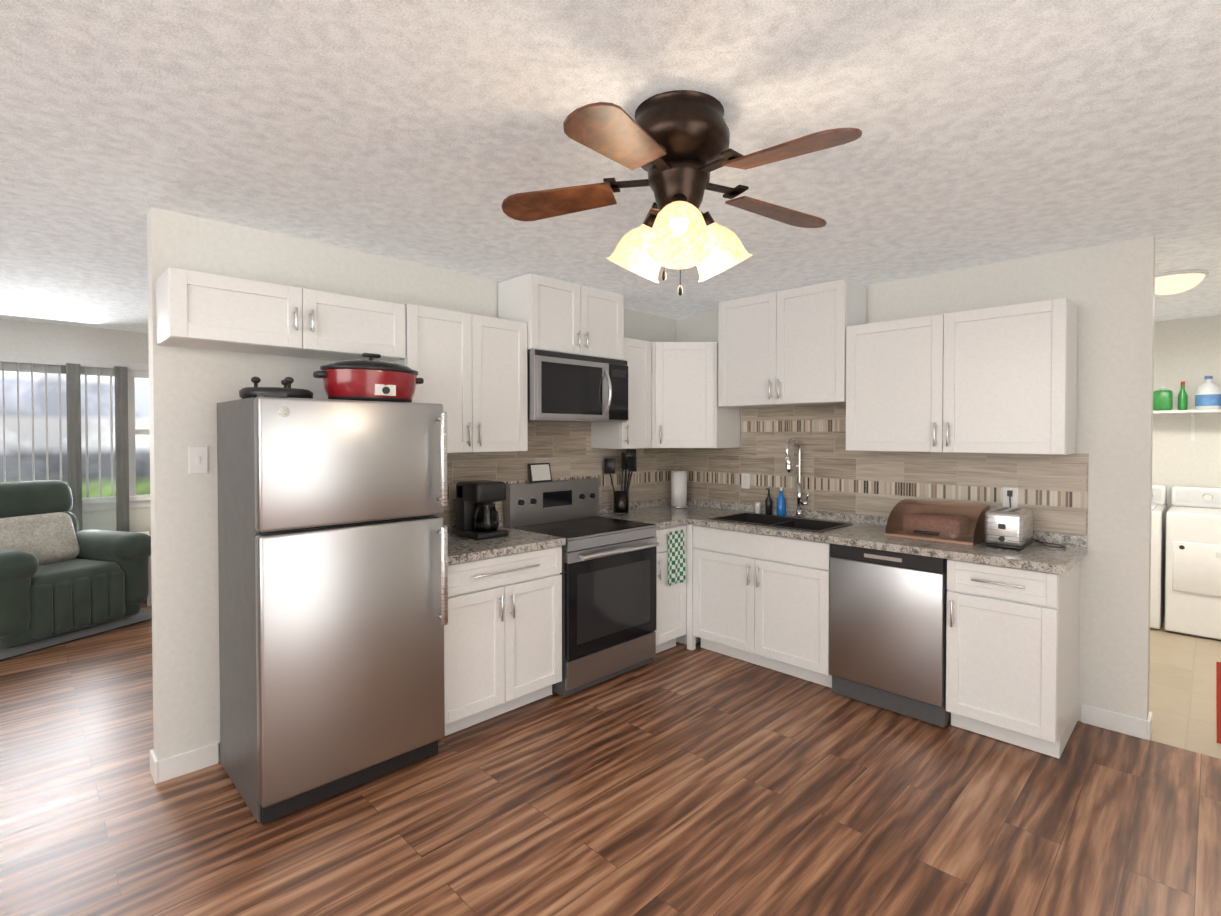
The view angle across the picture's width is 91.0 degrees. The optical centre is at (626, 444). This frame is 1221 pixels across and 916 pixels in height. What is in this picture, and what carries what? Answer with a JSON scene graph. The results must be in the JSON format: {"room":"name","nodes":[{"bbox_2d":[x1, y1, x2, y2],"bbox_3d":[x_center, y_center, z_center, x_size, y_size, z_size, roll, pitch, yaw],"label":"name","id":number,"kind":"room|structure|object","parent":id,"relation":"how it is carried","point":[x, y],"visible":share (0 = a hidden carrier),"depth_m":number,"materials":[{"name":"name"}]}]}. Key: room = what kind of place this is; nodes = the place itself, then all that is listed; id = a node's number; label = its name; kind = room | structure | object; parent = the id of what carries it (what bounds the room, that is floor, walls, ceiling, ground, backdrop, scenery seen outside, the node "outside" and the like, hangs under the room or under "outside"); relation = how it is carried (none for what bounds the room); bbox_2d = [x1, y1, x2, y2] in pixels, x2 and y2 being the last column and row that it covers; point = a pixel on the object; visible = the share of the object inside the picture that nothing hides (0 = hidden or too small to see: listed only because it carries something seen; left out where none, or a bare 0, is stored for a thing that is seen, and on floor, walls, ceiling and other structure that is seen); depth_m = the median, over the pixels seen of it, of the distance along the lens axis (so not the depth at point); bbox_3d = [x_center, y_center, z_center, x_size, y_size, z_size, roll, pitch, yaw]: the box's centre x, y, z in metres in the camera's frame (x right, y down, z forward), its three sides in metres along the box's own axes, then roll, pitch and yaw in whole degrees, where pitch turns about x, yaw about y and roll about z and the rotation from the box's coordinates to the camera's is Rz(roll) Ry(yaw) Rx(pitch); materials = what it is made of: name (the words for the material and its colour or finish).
{"room":"kitchen","nodes":[
{"label":"kitchen","id":0,"kind":"room"},
{"bbox_2d":[0,319,150,531],"bbox_3d":[-4.979,0.180,5.346,0.120,2.465,7.120,1,1,44],"label":"wall","id":1,"kind":"structure","parent":0,"point":[27,338],"depth_m":5.38,"materials":[{"name":"paint"}]},
{"bbox_2d":[0,354,149,511],"bbox_3d":[-5.136,-0.074,5.124,0.142,1.360,3.090,1,1,44],"label":"window","id":2,"kind":"structure","parent":1,"relation":"in","point":[138,370],"depth_m":5.60,"materials":[{"name":"white plastic"}]},
{"bbox_2d":[0,354,128,497],"bbox_3d":[-5.166,-0.129,4.977,0.080,1.225,1.600,1,1,44],"label":"window blinds","id":3,"kind":"object","parent":2,"relation":"attached to","point":[46,361],"visible":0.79,"depth_m":5.20,"materials":[{"name":"plastic"}]},
{"bbox_2d":[66,363,129,531],"bbox_3d":[-4.721,0.102,5.357,0.016,1.620,0.412,1,1,44],"label":"curtain strip","id":4,"kind":"object","parent":3,"relation":"hanging from","point":[73,403],"visible":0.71,"depth_m":5.43,"materials":[{"name":"grey fabric"}]},
{"bbox_2d":[150,742,218,774],"bbox_3d":[-0.915,1.388,3.891,0.016,0.095,3.443,1,1,44],"label":"baseboard","id":5,"kind":"structure","parent":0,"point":[172,767],"depth_m":2.64,"materials":[{"name":"white wood"}]},
{"bbox_2d":[147,207,675,761],"bbox_3d":[-0.847,0.204,3.844,0.120,2.465,3.470,1,1,44],"label":"wall","id":6,"kind":"structure","parent":0,"point":[189,389],"depth_m":2.69,"materials":[{"name":"paint"}]},
{"bbox_2d":[189,447,207,473],"bbox_3d":[-1.908,0.070,2.668,0.010,0.120,0.070,1,1,44],"label":"switch plate","id":7,"kind":"object","parent":6,"relation":"attached to","point":[198,460],"visible":1,"depth_m":2.67,"materials":[{"name":"white plastic"}]},
{"bbox_2d":[155,267,405,361],"bbox_3d":[-1.544,-0.562,2.766,0.352,0.272,0.955,1,1,44],"label":"upper cabinet","id":8,"kind":"object","parent":6,"relation":"attached to","point":[200,310],"visible":1,"depth_m":2.60,"materials":[{"name":"white paint"}]},
{"bbox_2d":[391,303,527,452],"bbox_3d":[-0.946,-0.336,3.378,0.352,0.760,0.741,1,1,44],"label":"upper cabinet","id":9,"kind":"object","parent":6,"relation":"attached to","point":[471,369],"visible":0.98,"depth_m":3.28,"materials":[{"name":"white paint"}]},
{"bbox_2d":[436,422,675,525],"bbox_3d":[-0.475,0.339,4.128,0.011,0.985,2.460,1,1,44],"label":"tile backsplash","id":10,"kind":"structure","parent":6,"relation":"attached to","point":[570,455],"depth_m":4.16,"materials":[{"name":"tile"}]},
{"bbox_2d":[498,273,623,359],"bbox_3d":[-0.401,-0.792,3.907,0.377,0.446,0.777,1,1,44],"label":"upper cabinet","id":11,"kind":"object","parent":6,"relation":"attached to","point":[556,315],"visible":0.96,"depth_m":3.73,"materials":[{"name":"white paint"}]},
{"bbox_2d":[527,349,627,422],"bbox_3d":[-0.374,-0.357,3.887,0.453,0.415,0.772,1,1,44],"label":"microwave","id":12,"kind":"object","parent":6,"relation":"attached to","point":[565,387],"visible":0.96,"depth_m":3.71,"materials":[{"name":"silver metal"}]},
{"bbox_2d":[591,337,650,448],"bbox_3d":[-0.028,-0.356,4.312,0.352,0.770,0.302,1,1,44],"label":"upper cabinet","id":13,"kind":"object","parent":6,"relation":"attached to","point":[633,431],"visible":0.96,"depth_m":4.23,"materials":[{"name":"white paint"}]},
{"bbox_2d":[0,599,1220,915],"bbox_3d":[-1.941,1.490,2.380,8.640,0.060,7.120,1,1,44],"label":"floor","id":14,"kind":"structure","parent":0,"point":[678,779],"depth_m":2.35,"materials":[{"name":"brown wood"}]},
{"bbox_2d":[0,610,151,660],"bbox_3d":[-4.628,1.423,4.302,1.140,0.011,1.810,0,1,19],"label":"living room rug","id":15,"kind":"object","parent":14,"relation":"on","point":[141,616],"visible":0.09,"depth_m":4.42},
{"bbox_2d":[0,480,150,647],"bbox_3d":[-4.497,0.844,4.613,1.015,1.100,1.060,0,1,19],"label":"recliner","id":16,"kind":"object","parent":15,"relation":"on","point":[59,574],"visible":0.98,"depth_m":4.57,"materials":[{"name":"fabric"}]},
{"bbox_2d":[137,531,151,606],"bbox_3d":[-4.160,1.108,5.537,0.520,0.597,0.520,1,1,44],"label":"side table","id":17,"kind":"object","parent":14,"relation":"on","point":[149,600],"visible":0.08,"depth_m":5.21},
{"bbox_2d":[217,393,447,824],"bbox_3d":[-1.319,0.621,2.709,0.737,1.643,0.748,1,1,44],"label":"refrigerator","id":18,"kind":"object","parent":14,"relation":"on","point":[333,567],"visible":1,"depth_m":2.45,"materials":[{"name":"silver metal"}]},
{"bbox_2d":[239,376,312,398],"bbox_3d":[-1.454,-0.231,2.491,0.268,0.094,0.268,1,1,44],"label":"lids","id":19,"kind":"object","parent":18,"relation":"on","point":[255,390],"visible":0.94,"depth_m":2.41,"materials":[{"name":"metal"}]},
{"bbox_2d":[313,353,423,402],"bbox_3d":[-1.159,-0.299,2.719,0.321,0.224,0.476,1,1,44],"label":"slow cooker","id":20,"kind":"object","parent":18,"relation":"on","point":[371,379],"visible":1,"depth_m":2.58,"materials":[{"name":"metal"}]},
{"bbox_2d":[444,546,561,735],"bbox_3d":[-0.838,1.004,3.309,0.652,0.874,0.763,1,1,44],"label":"base cabinet","id":21,"kind":"object","parent":14,"relation":"on","point":[502,640],"visible":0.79,"depth_m":3.10,"materials":[{"name":"white paint"}]},
{"bbox_2d":[444,517,565,564],"bbox_3d":[-0.841,0.518,3.307,0.641,0.095,0.770,1,1,44],"label":"countertop","id":22,"kind":"structure","parent":21,"relation":"on","point":[461,549],"depth_m":3.19,"materials":[{"name":"grey stone"}]},
{"bbox_2d":[456,480,507,539],"bbox_3d":[-0.809,0.367,3.395,0.286,0.310,0.200,1,1,44],"label":"drip coffee maker","id":23,"kind":"object","parent":22,"relation":"on","point":[477,516],"visible":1,"depth_m":3.34,"materials":[{"name":"black plastic"}]},
{"bbox_2d":[504,478,658,696],"bbox_3d":[-0.265,0.838,3.821,0.693,1.173,0.755,1,1,44],"label":"electric range","id":24,"kind":"object","parent":14,"relation":"on","point":[609,586],"visible":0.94,"depth_m":3.67,"materials":[{"name":"silver metal"}]},
{"bbox_2d":[528,463,551,482],"bbox_3d":[-0.572,0.188,3.962,0.036,0.124,0.170,1,1,44],"label":"frame","id":25,"kind":"object","parent":24,"relation":"on","point":[539,472],"visible":0.89,"depth_m":3.95,"materials":[{"name":"black plastic"}]},
{"bbox_2d":[654,525,685,653],"bbox_3d":[0.089,0.989,4.253,0.652,0.874,0.337,1,1,44],"label":"base cabinet","id":26,"kind":"object","parent":14,"relation":"on","point":[671,616],"visible":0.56,"depth_m":4.04,"materials":[{"name":"white paint"}]},
{"bbox_2d":[599,506,659,529],"bbox_3d":[-0.037,0.505,4.125,0.641,0.095,0.002,1,1,44],"label":"countertop","id":27,"kind":"structure","parent":26,"relation":"on","point":[646,516],"depth_m":4.29,"materials":[{"name":"grey stone"}]},
{"bbox_2d":[604,449,636,514],"bbox_3d":[-0.020,0.272,4.358,0.190,0.469,0.221,1,1,44],"label":"utensil crock","id":28,"kind":"object","parent":27,"relation":"on","point":[621,497],"visible":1,"depth_m":4.33,"materials":[{"name":"black"}]},
{"bbox_2d":[668,529,685,586],"bbox_3d":[0.338,0.772,4.075,0.020,0.368,0.179,1,1,44],"label":"towel","id":29,"kind":"object","parent":26,"relation":"hanging from","point":[676,560],"visible":1,"depth_m":4.07,"materials":[{"name":"green fabric"}]},
{"bbox_2d":[676,524,700,649],"bbox_3d":[0.431,0.984,4.593,0.662,0.874,0.620,1,1,44],"label":"base cabinet","id":30,"kind":"object","parent":14,"relation":"on","point":[689,640],"visible":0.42,"depth_m":4.16,"materials":[{"name":"white paint"}]},
{"bbox_2d":[693,525,831,687],"bbox_3d":[1.012,0.993,3.999,0.993,0.874,0.652,1,1,44],"label":"base cabinet","id":31,"kind":"object","parent":14,"relation":"on","point":[762,600],"visible":0.81,"depth_m":3.75,"materials":[{"name":"white paint"}]},
{"bbox_2d":[629,498,1086,574],"bbox_3d":[1.163,0.599,3.832,2.764,0.275,0.669,1,1,44],"label":"countertop","id":32,"kind":"structure","parent":31,"relation":"on","point":[857,530],"depth_m":3.54,"materials":[{"name":"grey stone"}]},
{"bbox_2d":[670,468,687,507],"bbox_3d":[0.414,0.345,4.759,0.150,0.310,0.150,1,1,44],"label":"paper towel roll","id":33,"kind":"object","parent":32,"relation":"on","point":[678,488],"visible":1,"depth_m":4.71,"materials":[{"name":"white paper"}]},
{"bbox_2d":[755,502,760,513],"bbox_3d":[0.962,0.466,4.404,0.044,0.080,0.044,1,1,44],"label":"cup","id":34,"kind":"object","parent":32,"relation":"on","point":[757,507],"visible":0.94,"depth_m":4.39,"materials":[{"name":"ceramic"}]},
{"bbox_2d":[765,488,772,514],"bbox_3d":[1.027,0.412,4.341,0.054,0.190,0.062,1,1,44],"label":"soap dispenser","id":35,"kind":"object","parent":32,"relation":"on","point":[768,505],"visible":1,"depth_m":4.33,"materials":[{"name":"black plastic"}]},
{"bbox_2d":[776,487,785,515],"bbox_3d":[1.100,0.408,4.273,0.066,0.200,0.066,1,1,44],"label":"soap bottle","id":36,"kind":"object","parent":32,"relation":"on","point":[781,507],"visible":0.96,"depth_m":4.25,"materials":[{"name":"blue plastic"}]},
{"bbox_2d":[785,438,808,517],"bbox_3d":[1.167,0.232,4.100,0.107,0.558,0.209,1,1,44],"label":"pull-down faucet","id":37,"kind":"object","parent":32,"relation":"on","point":[789,466],"visible":0.98,"depth_m":4.16,"materials":[{"name":"silver metal"}]},
{"bbox_2d":[885,499,988,544],"bbox_3d":[1.745,0.430,3.382,0.450,0.185,0.329,1,1,44],"label":"bread box","id":38,"kind":"object","parent":32,"relation":"on","point":[954,522],"visible":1,"depth_m":3.31,"materials":[{"name":"brown wood"}]},
{"bbox_2d":[984,507,1032,549],"bbox_3d":[1.994,0.433,3.129,0.170,0.186,0.292,1,1,44],"label":"stainless toaster","id":39,"kind":"object","parent":32,"relation":"on","point":[1008,528],"visible":0.98,"depth_m":3.04,"materials":[{"name":"silver metal"}]},
{"bbox_2d":[1007,490,1066,547],"bbox_3d":[2.157,0.391,3.168,0.290,0.266,0.180,1,1,44],"label":"cord","id":40,"kind":"object","parent":39,"relation":"attached to","point":[1009,493],"visible":0.62,"depth_m":3.17,"materials":[{"name":"plastic"}]},
{"bbox_2d":[830,544,950,726],"bbox_3d":[1.587,0.999,3.436,0.598,0.864,0.618,1,1,44],"label":"built-in dishwasher","id":41,"kind":"object","parent":14,"relation":"on","point":[888,611],"visible":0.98,"depth_m":3.19,"materials":[{"name":"silver metal"}]},
{"bbox_2d":[946,559,1079,758],"bbox_3d":[1.970,1.008,3.058,0.459,0.874,0.652,1,1,44],"label":"base cabinet","id":42,"kind":"object","parent":14,"relation":"on","point":[1012,655],"visible":1,"depth_m":2.85,"materials":[{"name":"white paint"}]},
{"bbox_2d":[0,0,1220,332],"bbox_3d":[-0.865,-1.072,3.434,8.640,0.100,10.190,1,1,44],"label":"ceiling","id":43,"kind":"structure","parent":0,"point":[426,132],"depth_m":1.91,"materials":[{"name":"white paint"}]},
{"bbox_2d":[502,90,861,295],"bbox_3d":[0.185,-0.718,1.784,1.040,0.553,1.077,1,1,44],"label":"ceiling fan","id":44,"kind":"object","parent":43,"relation":"hanging from","point":[674,144],"visible":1,"depth_m":1.73,"materials":[{"name":"brown wood"}]},
{"bbox_2d":[1155,269,1208,294],"bbox_3d":[3.330,-0.973,3.667,0.330,0.104,0.330,1,1,44],"label":"light","id":45,"kind":"object","parent":43,"relation":"attached to","point":[1172,282],"visible":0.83,"depth_m":3.57,"materials":[{"name":"white glass"}]},
{"bbox_2d":[676,236,1154,720],"bbox_3d":[0.058,0.178,5.471,7.130,2.465,0.120,1,1,44],"label":"wall","id":46,"kind":"structure","parent":0,"point":[1108,290],"depth_m":3.05,"materials":[{"name":"paint"}]},
{"bbox_2d":[651,342,739,447],"bbox_3d":[0.416,-0.360,4.562,0.634,0.770,0.634,1,1,44],"label":"upper cabinet","id":47,"kind":"object","parent":46,"relation":"attached to","point":[687,411],"visible":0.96,"depth_m":4.34,"materials":[{"name":"white paint"}]},
{"bbox_2d":[718,279,866,407],"bbox_3d":[1.093,-0.643,4.090,0.944,0.752,0.352,1,1,44],"label":"upper cabinet","id":48,"kind":"object","parent":46,"relation":"attached to","point":[785,348],"visible":1,"depth_m":3.94,"materials":[{"name":"white paint"}]},
{"bbox_2d":[676,404,1088,535],"bbox_3d":[1.394,0.095,4.061,2.766,0.724,0.011,1,1,44],"label":"tile backsplash","id":49,"kind":"structure","parent":46,"relation":"attached to","point":[836,476],"depth_m":3.94,"materials":[{"name":"tile"}]},
{"bbox_2d":[741,473,749,488],"bbox_3d":[0.898,0.278,4.537,0.072,0.115,0.008,1,1,44],"label":"electrical outlet plate","id":50,"kind":"object","parent":49,"relation":"attached to","point":[745,480],"visible":1,"depth_m":4.54,"materials":[{"name":"white plastic"}]},
{"bbox_2d":[1003,487,1017,507],"bbox_3d":[2.129,0.297,3.328,0.072,0.115,0.008,1,1,44],"label":"electrical outlet plate","id":51,"kind":"object","parent":49,"relation":"attached to","point":[1014,501],"visible":0.85,"depth_m":3.32,"materials":[{"name":"white plastic"}]},
{"bbox_2d":[846,298,1077,454],"bbox_3d":[1.826,-0.336,3.375,1.097,0.760,0.352,1,1,44],"label":"upper cabinet","id":52,"kind":"object","parent":46,"relation":"attached to","point":[999,380],"visible":1,"depth_m":3.19,"materials":[{"name":"white paint"}]},
{"bbox_2d":[1081,704,1151,740],"bbox_3d":[2.474,1.402,3.036,0.271,0.095,0.033,1,1,44],"label":"baseboard","id":53,"kind":"structure","parent":46,"relation":"attached to","point":[1106,719],"depth_m":3.02,"materials":[{"name":"white wood"}]},
{"bbox_2d":[1149,613,1220,758],"bbox_3d":[1.630,1.432,6.013,8.640,0.060,3.070,1,1,44],"label":"floor","id":54,"kind":"structure","parent":0,"point":[1182,690],"depth_m":3.51,"materials":[{"name":"beige tile"}]},
{"bbox_2d":[1150,484,1166,628],"bbox_3d":[4.068,0.874,5.050,0.685,1.063,0.725,1,1,44],"label":"washer","id":55,"kind":"object","parent":54,"relation":"on","point":[1158,552],"visible":0.25,"depth_m":4.59,"materials":[{"name":"metal"}]},
{"bbox_2d":[1165,485,1220,639],"bbox_3d":[4.568,0.882,4.546,0.685,1.063,0.741,1,1,44],"label":"dryer","id":56,"kind":"object","parent":54,"relation":"on","point":[1193,568],"visible":1,"depth_m":4.44,"materials":[{"name":"metal"}]},
{"bbox_2d":[1216,662,1220,743],"bbox_3d":[3.740,1.443,3.056,1.045,0.010,1.430,1,1,44],"label":"rug","id":57,"kind":"object","parent":54,"relation":"on","point":[1218,692],"visible":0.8,"depth_m":3.35,"materials":[{"name":"red fabric"}]},
{"bbox_2d":[1152,315,1220,511],"bbox_3d":[4.726,0.185,5.020,2.620,2.465,0.120,1,1,44],"label":"wall","id":58,"kind":"structure","parent":0,"point":[1188,351],"depth_m":4.99,"materials":[{"name":"paint"}]},
{"bbox_2d":[1153,409,1220,440],"bbox_3d":[4.617,-0.151,4.818,2.460,0.245,0.308,1,1,44],"label":"wall shelf","id":59,"kind":"object","parent":58,"relation":"attached to","point":[1192,412],"visible":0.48,"depth_m":4.83,"materials":[{"name":"white wood"}]},
{"bbox_2d":[1153,386,1172,410],"bbox_3d":[4.436,-0.377,4.959,0.120,0.200,0.100,1,1,44],"label":"bottle","id":60,"kind":"object","parent":59,"relation":"on","point":[1162,398],"visible":0.85,"depth_m":4.92,"materials":[{"name":"green plastic"}]},
{"bbox_2d":[1178,381,1187,409],"bbox_3d":[4.529,-0.394,4.881,0.060,0.235,0.060,1,1,44],"label":"bottle","id":61,"kind":"object","parent":59,"relation":"on","point":[1182,400],"visible":0.88,"depth_m":4.87,"materials":[{"name":"green plastic"}]},
{"bbox_2d":[1195,376,1220,409],"bbox_3d":[4.636,-0.409,4.776,0.153,0.270,0.153,1,1,44],"label":"jug","id":62,"kind":"object","parent":59,"relation":"on","point":[1208,394],"visible":0.96,"depth_m":4.73,"materials":[{"name":"plastic"}]},
{"label":"outside","id":63,"kind":"structure","parent":0,"visible":0},
{"bbox_2d":[0,371,149,497],"bbox_3d":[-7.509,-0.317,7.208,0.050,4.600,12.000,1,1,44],"label":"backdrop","id":64,"kind":"structure","parent":63,"point":[142,442],"depth_m":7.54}
]}

